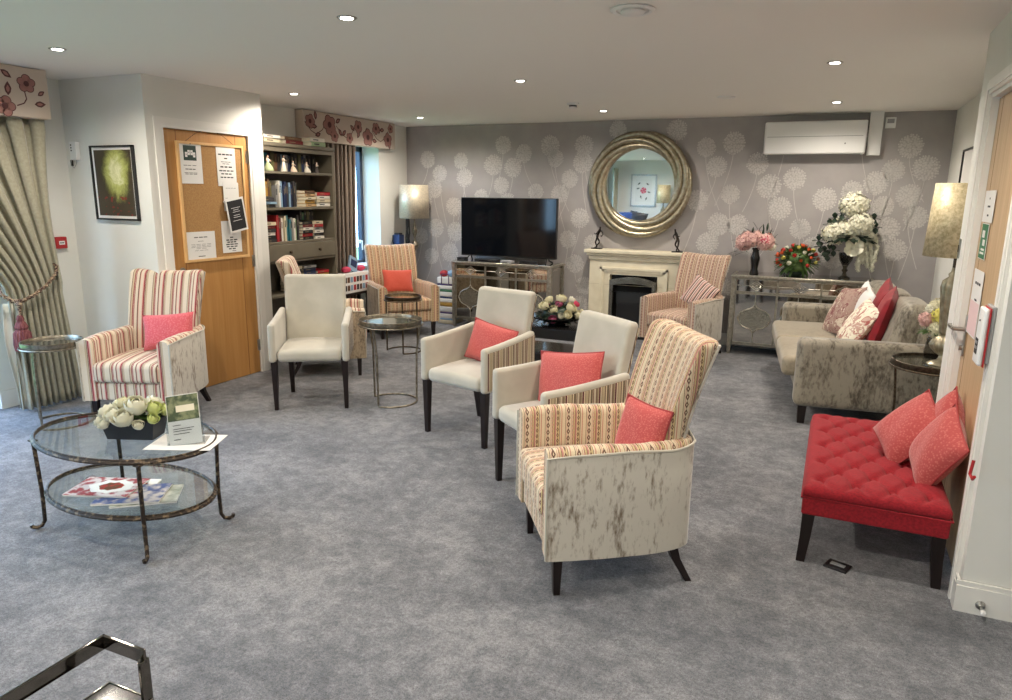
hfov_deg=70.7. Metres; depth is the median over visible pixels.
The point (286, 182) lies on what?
book
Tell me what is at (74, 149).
wall box
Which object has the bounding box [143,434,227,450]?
paper sheet
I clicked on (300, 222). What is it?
book
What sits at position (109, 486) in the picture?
picture
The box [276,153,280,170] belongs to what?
book
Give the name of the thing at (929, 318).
flower arrangement
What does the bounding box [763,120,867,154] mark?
air conditioner
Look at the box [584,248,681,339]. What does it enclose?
fireplace
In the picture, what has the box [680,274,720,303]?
cushion
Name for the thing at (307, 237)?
book
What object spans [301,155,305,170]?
book
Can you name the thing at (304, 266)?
book
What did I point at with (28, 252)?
curtain
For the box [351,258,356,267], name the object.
print
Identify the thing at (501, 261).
router
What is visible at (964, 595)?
baseboard
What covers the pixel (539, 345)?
shelf
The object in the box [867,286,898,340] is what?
cushion
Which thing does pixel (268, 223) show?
book
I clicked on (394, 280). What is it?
cushion
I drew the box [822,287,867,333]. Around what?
cushion
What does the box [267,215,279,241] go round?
book
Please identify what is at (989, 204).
door sign
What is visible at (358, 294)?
table
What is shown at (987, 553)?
wall
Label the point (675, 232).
bronze figurine
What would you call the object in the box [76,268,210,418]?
armchair
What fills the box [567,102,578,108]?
smoke detector
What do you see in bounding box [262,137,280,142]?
book
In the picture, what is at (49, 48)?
recessed light
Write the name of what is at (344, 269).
pouch
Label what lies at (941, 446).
cushion
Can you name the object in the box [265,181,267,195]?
book
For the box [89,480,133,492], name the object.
picture
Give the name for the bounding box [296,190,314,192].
book
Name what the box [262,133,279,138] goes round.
book
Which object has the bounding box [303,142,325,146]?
book
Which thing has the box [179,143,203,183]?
notice
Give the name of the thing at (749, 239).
flower arrangement
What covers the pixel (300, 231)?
book
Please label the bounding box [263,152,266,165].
book
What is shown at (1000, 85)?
door frame
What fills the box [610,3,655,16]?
ceiling vent
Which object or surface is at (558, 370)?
cushion
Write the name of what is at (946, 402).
cushion
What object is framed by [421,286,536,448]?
armchair
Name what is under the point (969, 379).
door
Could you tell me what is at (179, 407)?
label
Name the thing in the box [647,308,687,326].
seat cushion
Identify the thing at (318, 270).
book
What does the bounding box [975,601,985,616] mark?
door stop
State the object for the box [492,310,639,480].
armchair
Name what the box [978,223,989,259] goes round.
door sign
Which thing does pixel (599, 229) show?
bronze figurine
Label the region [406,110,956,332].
wall
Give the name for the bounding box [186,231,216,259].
notice
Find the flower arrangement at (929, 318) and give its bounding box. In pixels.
[916,298,940,358]
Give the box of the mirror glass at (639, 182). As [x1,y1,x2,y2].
[606,149,673,220]
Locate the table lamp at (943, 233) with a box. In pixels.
[922,183,967,366]
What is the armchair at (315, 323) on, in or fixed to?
on the floor
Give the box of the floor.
[0,320,1011,699]
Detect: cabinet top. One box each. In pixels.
[454,258,560,265]
[734,271,870,281]
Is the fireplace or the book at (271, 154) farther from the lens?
the fireplace
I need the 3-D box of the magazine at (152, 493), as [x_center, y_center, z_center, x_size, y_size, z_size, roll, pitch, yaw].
[-1.742,0.673,3.327,0.292,0.010,0.212,-1,13,-8]
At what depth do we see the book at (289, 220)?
6.87 m
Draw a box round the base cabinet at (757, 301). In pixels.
[726,271,873,353]
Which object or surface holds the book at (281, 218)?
on the bookcase at (322, 252)
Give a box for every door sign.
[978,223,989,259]
[982,190,996,222]
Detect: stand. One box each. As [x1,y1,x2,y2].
[165,392,202,445]
[451,258,564,325]
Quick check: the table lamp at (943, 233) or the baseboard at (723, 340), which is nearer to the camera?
the table lamp at (943, 233)
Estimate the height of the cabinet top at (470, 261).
0.003 m
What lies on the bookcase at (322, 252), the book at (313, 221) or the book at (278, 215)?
the book at (278, 215)
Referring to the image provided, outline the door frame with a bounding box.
[941,63,1011,598]
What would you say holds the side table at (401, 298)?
on the floor
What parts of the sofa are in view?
leg, arm, arm, backrest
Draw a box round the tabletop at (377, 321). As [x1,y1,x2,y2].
[359,313,421,328]
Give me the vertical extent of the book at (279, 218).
0.225 m
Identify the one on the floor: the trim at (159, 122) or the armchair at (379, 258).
the armchair at (379, 258)
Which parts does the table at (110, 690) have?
leg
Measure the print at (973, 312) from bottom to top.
0.150 m
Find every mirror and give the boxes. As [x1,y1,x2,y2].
[552,268,560,301]
[588,131,692,237]
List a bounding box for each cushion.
[93,348,159,383]
[142,311,193,350]
[382,270,412,291]
[387,292,430,311]
[464,317,518,360]
[519,443,613,515]
[537,350,604,400]
[614,393,673,443]
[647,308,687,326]
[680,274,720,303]
[772,320,865,347]
[776,336,800,375]
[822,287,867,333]
[836,297,878,339]
[854,280,875,310]
[866,276,892,339]
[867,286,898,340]
[869,280,895,294]
[872,389,935,463]
[881,296,926,342]
[909,403,969,485]
[935,386,964,426]
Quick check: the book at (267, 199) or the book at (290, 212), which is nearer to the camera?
the book at (267, 199)
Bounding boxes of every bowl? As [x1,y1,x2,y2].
[533,294,583,324]
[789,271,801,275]
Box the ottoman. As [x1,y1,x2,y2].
[796,414,953,589]
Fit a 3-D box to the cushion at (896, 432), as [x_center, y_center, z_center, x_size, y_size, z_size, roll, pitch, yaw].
[1.938,0.383,3.427,0.226,0.374,0.382,3,13,11]
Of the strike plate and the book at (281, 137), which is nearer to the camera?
the strike plate
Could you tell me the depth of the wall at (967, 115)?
6.21 m
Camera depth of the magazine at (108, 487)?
3.36 m
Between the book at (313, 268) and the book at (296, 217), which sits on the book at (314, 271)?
the book at (313, 268)
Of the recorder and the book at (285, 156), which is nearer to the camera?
the book at (285, 156)
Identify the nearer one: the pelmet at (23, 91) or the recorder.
the pelmet at (23, 91)
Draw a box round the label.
[175,403,193,411]
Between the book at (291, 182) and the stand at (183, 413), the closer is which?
the stand at (183, 413)
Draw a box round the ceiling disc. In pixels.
[717,96,735,98]
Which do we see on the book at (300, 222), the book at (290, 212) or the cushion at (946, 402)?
the book at (290, 212)
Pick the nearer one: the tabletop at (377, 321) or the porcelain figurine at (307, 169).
the tabletop at (377, 321)
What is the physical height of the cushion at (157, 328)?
0.272 m
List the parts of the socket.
handle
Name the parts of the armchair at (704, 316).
arm, panel, backrest, arm, panel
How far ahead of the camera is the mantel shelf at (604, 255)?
7.90 m
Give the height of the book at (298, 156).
0.170 m
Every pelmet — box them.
[0,64,50,119]
[295,109,394,149]
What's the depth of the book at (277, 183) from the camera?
6.70 m
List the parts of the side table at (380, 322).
leg, leg, leg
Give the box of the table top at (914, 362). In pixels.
[891,353,940,374]
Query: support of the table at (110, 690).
on the floor
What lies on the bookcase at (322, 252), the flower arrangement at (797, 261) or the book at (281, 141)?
the book at (281, 141)
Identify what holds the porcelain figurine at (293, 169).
on the bookcase at (322, 252)
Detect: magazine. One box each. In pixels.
[62,477,149,497]
[90,483,172,505]
[109,484,183,508]
[146,479,160,483]
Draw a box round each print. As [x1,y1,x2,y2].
[227,199,246,230]
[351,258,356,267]
[961,156,971,182]
[966,299,978,337]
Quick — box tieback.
[0,263,57,351]
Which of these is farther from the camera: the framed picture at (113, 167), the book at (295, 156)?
the book at (295, 156)
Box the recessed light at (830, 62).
[827,61,842,64]
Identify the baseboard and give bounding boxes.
[0,388,19,408]
[463,319,775,349]
[950,573,1011,621]
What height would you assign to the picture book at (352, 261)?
0.213 m
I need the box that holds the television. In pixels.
[461,197,558,264]
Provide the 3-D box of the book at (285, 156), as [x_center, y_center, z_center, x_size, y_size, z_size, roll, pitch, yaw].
[-2.181,-1.800,6.874,0.151,0.160,0.051,6,14,24]
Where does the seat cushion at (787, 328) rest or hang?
on the sofa
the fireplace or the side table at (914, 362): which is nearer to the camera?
the side table at (914, 362)
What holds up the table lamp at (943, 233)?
on the side table at (914, 362)
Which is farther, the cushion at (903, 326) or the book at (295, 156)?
the book at (295, 156)
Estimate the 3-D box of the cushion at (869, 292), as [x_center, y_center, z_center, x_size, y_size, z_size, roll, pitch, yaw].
[2.903,-0.326,5.837,0.176,0.482,0.501,4,13,13]
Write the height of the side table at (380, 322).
0.657 m
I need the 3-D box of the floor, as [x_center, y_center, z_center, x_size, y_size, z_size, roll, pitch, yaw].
[-0.593,0.871,3.607,7.700,0.060,10.600,6,14,24]
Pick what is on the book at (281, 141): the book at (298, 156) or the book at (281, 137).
the book at (281, 137)
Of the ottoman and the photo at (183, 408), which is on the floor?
the ottoman
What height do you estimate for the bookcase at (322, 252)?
2.030 m
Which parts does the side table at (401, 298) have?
leg, leg, leg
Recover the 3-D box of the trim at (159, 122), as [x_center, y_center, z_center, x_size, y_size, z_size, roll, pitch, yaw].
[-2.394,-0.762,5.849,0.082,2.120,1.005,6,14,24]
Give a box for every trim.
[152,116,268,371]
[358,262,366,267]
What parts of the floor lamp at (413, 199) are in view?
lamp shade, gourd stem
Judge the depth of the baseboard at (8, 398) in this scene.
5.30 m
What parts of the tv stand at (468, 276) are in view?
leg, foxed panel, mirror panel, door, mirror panel, drawer, drawer, mirror panel, door, mirror panel, door, drawer, mirror panel, mirror panel, foxed panel, leg, leg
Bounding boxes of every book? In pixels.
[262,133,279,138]
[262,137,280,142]
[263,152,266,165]
[265,152,274,170]
[265,179,269,195]
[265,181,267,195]
[266,185,278,206]
[266,198,274,201]
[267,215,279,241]
[267,222,275,225]
[269,181,280,206]
[274,153,277,170]
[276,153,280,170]
[278,215,288,240]
[278,216,286,240]
[278,217,281,240]
[280,136,301,140]
[280,140,302,144]
[280,154,293,166]
[280,181,282,206]
[281,218,283,240]
[282,181,296,206]
[282,182,286,206]
[282,185,285,206]
[284,155,287,171]
[286,182,288,206]
[287,156,290,171]
[287,210,301,219]
[288,182,290,206]
[288,215,299,239]
[288,217,292,240]
[288,219,291,240]
[290,184,292,206]
[292,218,295,239]
[294,155,297,170]
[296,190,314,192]
[296,193,314,196]
[297,155,301,171]
[297,196,315,199]
[297,200,314,203]
[297,203,315,206]
[297,264,315,268]
[299,221,311,223]
[299,224,312,226]
[299,227,312,229]
[299,230,312,233]
[299,233,312,236]
[300,137,324,142]
[300,210,308,219]
[300,236,313,239]
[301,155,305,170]
[301,157,303,171]
[301,267,315,271]
[301,270,315,273]
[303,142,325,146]
[303,220,322,223]
[307,156,310,170]
[311,156,314,172]
[313,203,329,206]
[313,224,322,226]
[313,229,323,232]
[314,235,323,238]
[315,192,329,195]
[315,196,329,198]
[315,199,329,202]
[316,268,328,272]
[348,255,357,271]
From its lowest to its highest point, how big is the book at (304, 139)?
0.039 m
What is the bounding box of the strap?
[405,219,409,243]
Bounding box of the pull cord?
[968,241,1011,480]
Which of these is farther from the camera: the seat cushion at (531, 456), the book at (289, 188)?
the book at (289, 188)
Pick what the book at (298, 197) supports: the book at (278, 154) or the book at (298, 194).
the book at (298, 194)
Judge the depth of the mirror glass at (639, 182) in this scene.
7.86 m
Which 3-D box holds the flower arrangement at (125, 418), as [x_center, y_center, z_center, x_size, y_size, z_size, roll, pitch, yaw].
[-1.742,0.308,3.309,0.340,0.207,0.223,0,12,-1]
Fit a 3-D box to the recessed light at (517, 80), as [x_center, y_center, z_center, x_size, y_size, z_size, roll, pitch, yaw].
[0.103,-1.949,5.161,0.094,0.006,0.094,6,14,24]
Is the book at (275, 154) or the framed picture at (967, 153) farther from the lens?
the book at (275, 154)
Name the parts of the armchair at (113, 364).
leg, arm, seat rail, panel, backrest, arm, panel, leg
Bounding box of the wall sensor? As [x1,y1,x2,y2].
[885,117,896,127]
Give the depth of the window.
8.70 m
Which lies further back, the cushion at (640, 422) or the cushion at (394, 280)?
the cushion at (394, 280)
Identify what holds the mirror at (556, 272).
attached to the tv stand at (468, 276)
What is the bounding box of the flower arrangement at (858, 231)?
[812,191,881,278]
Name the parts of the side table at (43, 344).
leg, leg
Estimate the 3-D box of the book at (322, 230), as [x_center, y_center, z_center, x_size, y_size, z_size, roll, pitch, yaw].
[-1.975,-1.216,7.284,0.171,0.029,0.134,6,14,24]
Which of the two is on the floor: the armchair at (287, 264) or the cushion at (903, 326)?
the armchair at (287, 264)
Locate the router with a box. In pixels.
[500,260,514,263]
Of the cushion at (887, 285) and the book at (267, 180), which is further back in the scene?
the book at (267, 180)
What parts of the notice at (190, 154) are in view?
green panel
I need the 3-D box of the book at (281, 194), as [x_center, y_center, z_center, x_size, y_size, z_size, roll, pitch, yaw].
[-2.191,-1.480,6.765,0.151,0.240,0.033,6,14,24]
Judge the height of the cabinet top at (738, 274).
0.003 m
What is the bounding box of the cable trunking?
[866,111,884,155]
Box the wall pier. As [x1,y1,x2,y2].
[58,73,272,368]
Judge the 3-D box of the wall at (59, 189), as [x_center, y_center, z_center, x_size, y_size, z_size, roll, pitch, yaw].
[-4.802,-0.298,2.960,0.220,2.400,6.185,6,14,24]
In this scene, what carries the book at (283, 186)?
on the bookcase at (322, 252)
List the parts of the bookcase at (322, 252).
shelf, panel, shelf, cornice, shelf, shelf, drawer, drawer rail, panel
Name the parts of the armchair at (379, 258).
arm, leg, backrest, panel, seat rail, arm, leg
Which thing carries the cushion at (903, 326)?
on the sofa
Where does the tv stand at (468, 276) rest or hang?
on the floor
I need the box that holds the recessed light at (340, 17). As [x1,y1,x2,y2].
[337,15,356,20]
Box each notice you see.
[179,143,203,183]
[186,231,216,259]
[215,147,236,185]
[221,221,241,252]
[223,182,238,210]
[223,196,247,233]
[966,268,984,338]
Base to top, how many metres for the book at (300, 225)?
0.029 m
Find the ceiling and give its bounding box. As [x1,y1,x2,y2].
[0,0,1011,126]
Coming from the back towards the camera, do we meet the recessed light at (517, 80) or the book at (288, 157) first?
the book at (288, 157)
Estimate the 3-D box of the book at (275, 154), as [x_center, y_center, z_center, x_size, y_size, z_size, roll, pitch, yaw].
[-2.242,-1.777,6.755,0.151,0.164,0.043,6,14,24]
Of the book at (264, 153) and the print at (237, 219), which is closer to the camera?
the print at (237, 219)
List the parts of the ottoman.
leg, leg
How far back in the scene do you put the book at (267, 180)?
6.57 m
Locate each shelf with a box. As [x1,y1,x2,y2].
[86,683,140,699]
[535,340,573,360]
[584,248,681,263]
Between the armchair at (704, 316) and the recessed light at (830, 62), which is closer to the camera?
the recessed light at (830, 62)
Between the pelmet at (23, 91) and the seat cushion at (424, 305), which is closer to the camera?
the pelmet at (23, 91)
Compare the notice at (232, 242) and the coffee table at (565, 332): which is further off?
the coffee table at (565, 332)
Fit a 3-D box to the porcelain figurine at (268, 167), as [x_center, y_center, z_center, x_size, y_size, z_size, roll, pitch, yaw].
[-2.180,-1.722,6.552,0.094,0.146,0.084,6,14,24]
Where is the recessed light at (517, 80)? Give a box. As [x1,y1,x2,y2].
[514,79,526,81]
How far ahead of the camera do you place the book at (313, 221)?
7.25 m
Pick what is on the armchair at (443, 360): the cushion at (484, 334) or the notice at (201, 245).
the cushion at (484, 334)
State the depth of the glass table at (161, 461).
3.20 m
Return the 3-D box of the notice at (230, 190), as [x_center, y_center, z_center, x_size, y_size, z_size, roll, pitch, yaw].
[-2.272,-1.268,5.897,0.002,0.230,0.165,6,14,24]
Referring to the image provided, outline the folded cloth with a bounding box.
[440,270,447,276]
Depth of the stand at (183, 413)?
3.26 m
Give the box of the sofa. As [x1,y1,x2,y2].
[772,280,938,422]
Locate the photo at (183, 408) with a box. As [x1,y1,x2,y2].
[166,393,199,422]
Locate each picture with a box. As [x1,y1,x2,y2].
[88,145,140,220]
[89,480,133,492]
[99,482,123,489]
[128,492,138,497]
[958,146,973,182]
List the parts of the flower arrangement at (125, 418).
pot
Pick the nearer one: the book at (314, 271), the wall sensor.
the wall sensor
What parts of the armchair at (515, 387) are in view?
leg, arm, seat, arm, arm panel, backrest, panel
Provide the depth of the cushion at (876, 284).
6.07 m
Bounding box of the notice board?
[174,131,249,262]
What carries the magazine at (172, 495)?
on the glass table at (161, 461)
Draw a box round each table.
[0,634,153,699]
[17,335,93,430]
[27,411,234,563]
[346,290,369,332]
[357,313,423,407]
[383,293,421,354]
[531,318,578,360]
[888,353,940,410]
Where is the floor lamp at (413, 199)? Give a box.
[399,185,428,254]
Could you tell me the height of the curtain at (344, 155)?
2.100 m
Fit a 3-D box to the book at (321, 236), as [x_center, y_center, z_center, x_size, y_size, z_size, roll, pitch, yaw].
[-1.972,-1.158,7.300,0.171,0.028,0.134,6,14,24]
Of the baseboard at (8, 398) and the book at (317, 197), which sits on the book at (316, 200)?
the book at (317, 197)
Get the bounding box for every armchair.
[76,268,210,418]
[267,274,353,409]
[275,255,366,375]
[364,243,439,338]
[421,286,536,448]
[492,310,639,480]
[516,319,720,595]
[638,252,731,352]
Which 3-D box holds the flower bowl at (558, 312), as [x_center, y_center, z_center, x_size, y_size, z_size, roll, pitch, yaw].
[0.498,-0.391,6.853,0.524,0.295,0.524,4,13,14]
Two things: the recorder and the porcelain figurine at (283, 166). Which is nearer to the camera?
the porcelain figurine at (283, 166)
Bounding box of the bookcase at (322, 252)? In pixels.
[263,141,337,360]
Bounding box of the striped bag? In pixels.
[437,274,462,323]
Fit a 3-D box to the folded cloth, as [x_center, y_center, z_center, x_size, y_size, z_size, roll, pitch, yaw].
[-0.768,-0.952,8.846,0.110,0.082,0.110,6,14,24]
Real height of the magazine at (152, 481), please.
0.010 m
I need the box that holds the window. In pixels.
[355,147,364,262]
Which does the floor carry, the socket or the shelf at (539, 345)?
the socket
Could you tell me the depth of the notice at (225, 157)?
5.81 m
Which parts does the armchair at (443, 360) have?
leg, arm, seat, leg, leg, backrest, arm, arm panel, panel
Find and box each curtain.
[0,116,81,409]
[326,143,356,298]
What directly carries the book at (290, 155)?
on the bookcase at (322, 252)
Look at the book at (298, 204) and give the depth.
7.07 m
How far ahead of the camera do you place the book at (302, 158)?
7.07 m
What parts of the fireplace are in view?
fire frame, stepped moulding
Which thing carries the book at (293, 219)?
on the bookcase at (322, 252)
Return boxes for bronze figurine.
[591,227,602,248]
[671,229,682,252]
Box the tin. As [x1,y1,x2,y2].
[392,233,403,244]
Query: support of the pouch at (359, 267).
on the box at (355, 281)
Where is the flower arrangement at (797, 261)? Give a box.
[774,243,819,276]
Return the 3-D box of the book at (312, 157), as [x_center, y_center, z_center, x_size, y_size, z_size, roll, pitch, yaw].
[-2.015,-1.880,7.239,0.151,0.163,0.050,6,14,24]
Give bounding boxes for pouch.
[341,267,350,272]
[357,265,364,270]
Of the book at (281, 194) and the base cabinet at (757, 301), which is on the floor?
the base cabinet at (757, 301)
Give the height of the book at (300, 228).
0.027 m
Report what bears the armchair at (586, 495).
on the floor
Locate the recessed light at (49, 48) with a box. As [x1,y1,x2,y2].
[48,47,66,50]
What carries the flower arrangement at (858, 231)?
on the base cabinet at (757, 301)
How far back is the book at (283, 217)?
6.81 m
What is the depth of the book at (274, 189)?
6.68 m
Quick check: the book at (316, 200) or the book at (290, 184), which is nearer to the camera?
the book at (290, 184)
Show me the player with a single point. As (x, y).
(475, 259)
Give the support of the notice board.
hanging from the door at (229, 318)
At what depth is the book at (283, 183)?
6.78 m
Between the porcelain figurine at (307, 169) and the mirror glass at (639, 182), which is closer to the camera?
the porcelain figurine at (307, 169)
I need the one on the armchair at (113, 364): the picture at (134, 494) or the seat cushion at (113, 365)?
the seat cushion at (113, 365)
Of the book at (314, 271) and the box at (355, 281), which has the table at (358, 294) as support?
the box at (355, 281)
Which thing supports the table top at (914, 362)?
on the side table at (914, 362)
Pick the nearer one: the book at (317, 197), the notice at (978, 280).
the notice at (978, 280)
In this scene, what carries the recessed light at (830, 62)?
in the ceiling
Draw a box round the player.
[474,258,500,262]
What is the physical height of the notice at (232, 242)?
0.260 m
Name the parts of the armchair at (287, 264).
panel, backrest, leg, arm, panel, arm, leg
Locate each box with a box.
[69,142,80,167]
[338,270,368,293]
[457,256,467,259]
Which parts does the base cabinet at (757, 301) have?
leg, door, mirror panel, foxed panel, mirror panel, drawer, door, mirror panel, drawer, mirror panel, mirror panel, drawer, mirror panel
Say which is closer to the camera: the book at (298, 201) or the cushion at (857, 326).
the cushion at (857, 326)
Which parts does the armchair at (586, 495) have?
leg, seat rail, leg, arm, panel, arm, backrest, leg, panel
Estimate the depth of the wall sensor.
6.78 m
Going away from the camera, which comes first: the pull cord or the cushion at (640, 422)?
the pull cord
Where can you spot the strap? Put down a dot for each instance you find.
(407, 235)
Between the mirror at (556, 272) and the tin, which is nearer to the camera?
the mirror at (556, 272)
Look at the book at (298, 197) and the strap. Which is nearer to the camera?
the book at (298, 197)
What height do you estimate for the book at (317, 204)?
0.038 m
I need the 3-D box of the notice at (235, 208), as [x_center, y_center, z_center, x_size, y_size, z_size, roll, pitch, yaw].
[-2.254,-1.128,5.949,0.021,0.303,0.241,6,14,24]
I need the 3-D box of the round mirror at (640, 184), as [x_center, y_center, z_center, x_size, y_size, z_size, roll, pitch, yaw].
[1.467,-1.815,7.845,1.158,1.141,0.131,6,14,24]
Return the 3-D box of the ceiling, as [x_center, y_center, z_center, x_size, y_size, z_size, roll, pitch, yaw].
[-0.564,-1.551,3.073,7.700,0.100,10.600,6,14,24]
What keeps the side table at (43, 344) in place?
on the floor
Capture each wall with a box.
[0,78,87,408]
[260,103,406,315]
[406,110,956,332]
[930,92,981,301]
[936,10,1011,588]
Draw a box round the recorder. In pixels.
[519,260,539,264]
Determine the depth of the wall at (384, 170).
8.70 m
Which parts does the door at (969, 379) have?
handle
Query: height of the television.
0.747 m
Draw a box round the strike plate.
[957,239,961,257]
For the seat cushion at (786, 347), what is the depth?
5.38 m
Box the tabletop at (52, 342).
[19,335,83,350]
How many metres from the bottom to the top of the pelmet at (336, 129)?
0.319 m
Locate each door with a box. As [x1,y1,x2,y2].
[163,128,260,386]
[942,91,1011,564]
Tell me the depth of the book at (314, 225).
7.22 m
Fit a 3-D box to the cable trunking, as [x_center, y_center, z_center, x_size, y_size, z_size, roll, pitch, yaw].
[3.540,-2.074,6.835,0.115,0.400,0.090,6,14,24]
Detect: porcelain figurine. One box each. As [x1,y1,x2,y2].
[264,155,273,170]
[281,155,286,171]
[291,161,297,171]
[304,162,310,172]
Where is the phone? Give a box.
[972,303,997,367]
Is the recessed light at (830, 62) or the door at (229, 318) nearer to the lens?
the recessed light at (830, 62)
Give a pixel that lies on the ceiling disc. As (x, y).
(718, 97)
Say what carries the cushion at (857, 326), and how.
on the sofa
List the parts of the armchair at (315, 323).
leg, arm, leg, seat, backrest, leg, arm, arm panel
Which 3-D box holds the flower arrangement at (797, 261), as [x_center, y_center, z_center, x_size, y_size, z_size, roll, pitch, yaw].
[2.923,-0.895,7.151,0.453,0.349,0.371,6,14,24]
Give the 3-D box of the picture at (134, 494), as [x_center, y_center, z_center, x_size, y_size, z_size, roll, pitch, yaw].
[-1.740,0.672,3.307,0.087,0.001,0.066,-1,13,-8]
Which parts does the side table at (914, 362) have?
leg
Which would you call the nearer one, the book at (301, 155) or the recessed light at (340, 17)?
the recessed light at (340, 17)
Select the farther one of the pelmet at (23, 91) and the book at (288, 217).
the book at (288, 217)
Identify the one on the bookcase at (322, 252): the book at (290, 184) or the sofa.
the book at (290, 184)
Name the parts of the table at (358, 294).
leg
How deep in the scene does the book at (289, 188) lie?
6.84 m
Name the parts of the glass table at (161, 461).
leg, leg, leg, leg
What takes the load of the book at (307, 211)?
on the book at (300, 222)
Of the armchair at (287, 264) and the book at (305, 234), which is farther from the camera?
the book at (305, 234)
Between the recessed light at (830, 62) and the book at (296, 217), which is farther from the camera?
the book at (296, 217)
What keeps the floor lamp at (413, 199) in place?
on the floor
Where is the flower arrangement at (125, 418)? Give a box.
[93,395,166,439]
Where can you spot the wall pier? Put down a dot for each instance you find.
(114, 109)
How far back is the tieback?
4.99 m
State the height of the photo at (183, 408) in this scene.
0.122 m
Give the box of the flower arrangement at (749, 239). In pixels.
[729,222,777,273]
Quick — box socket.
[823,558,851,573]
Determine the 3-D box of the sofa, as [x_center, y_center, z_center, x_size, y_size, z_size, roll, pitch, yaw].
[2.757,-0.071,5.833,1.015,0.900,1.950,5,13,17]
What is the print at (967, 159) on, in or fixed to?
attached to the framed picture at (967, 153)

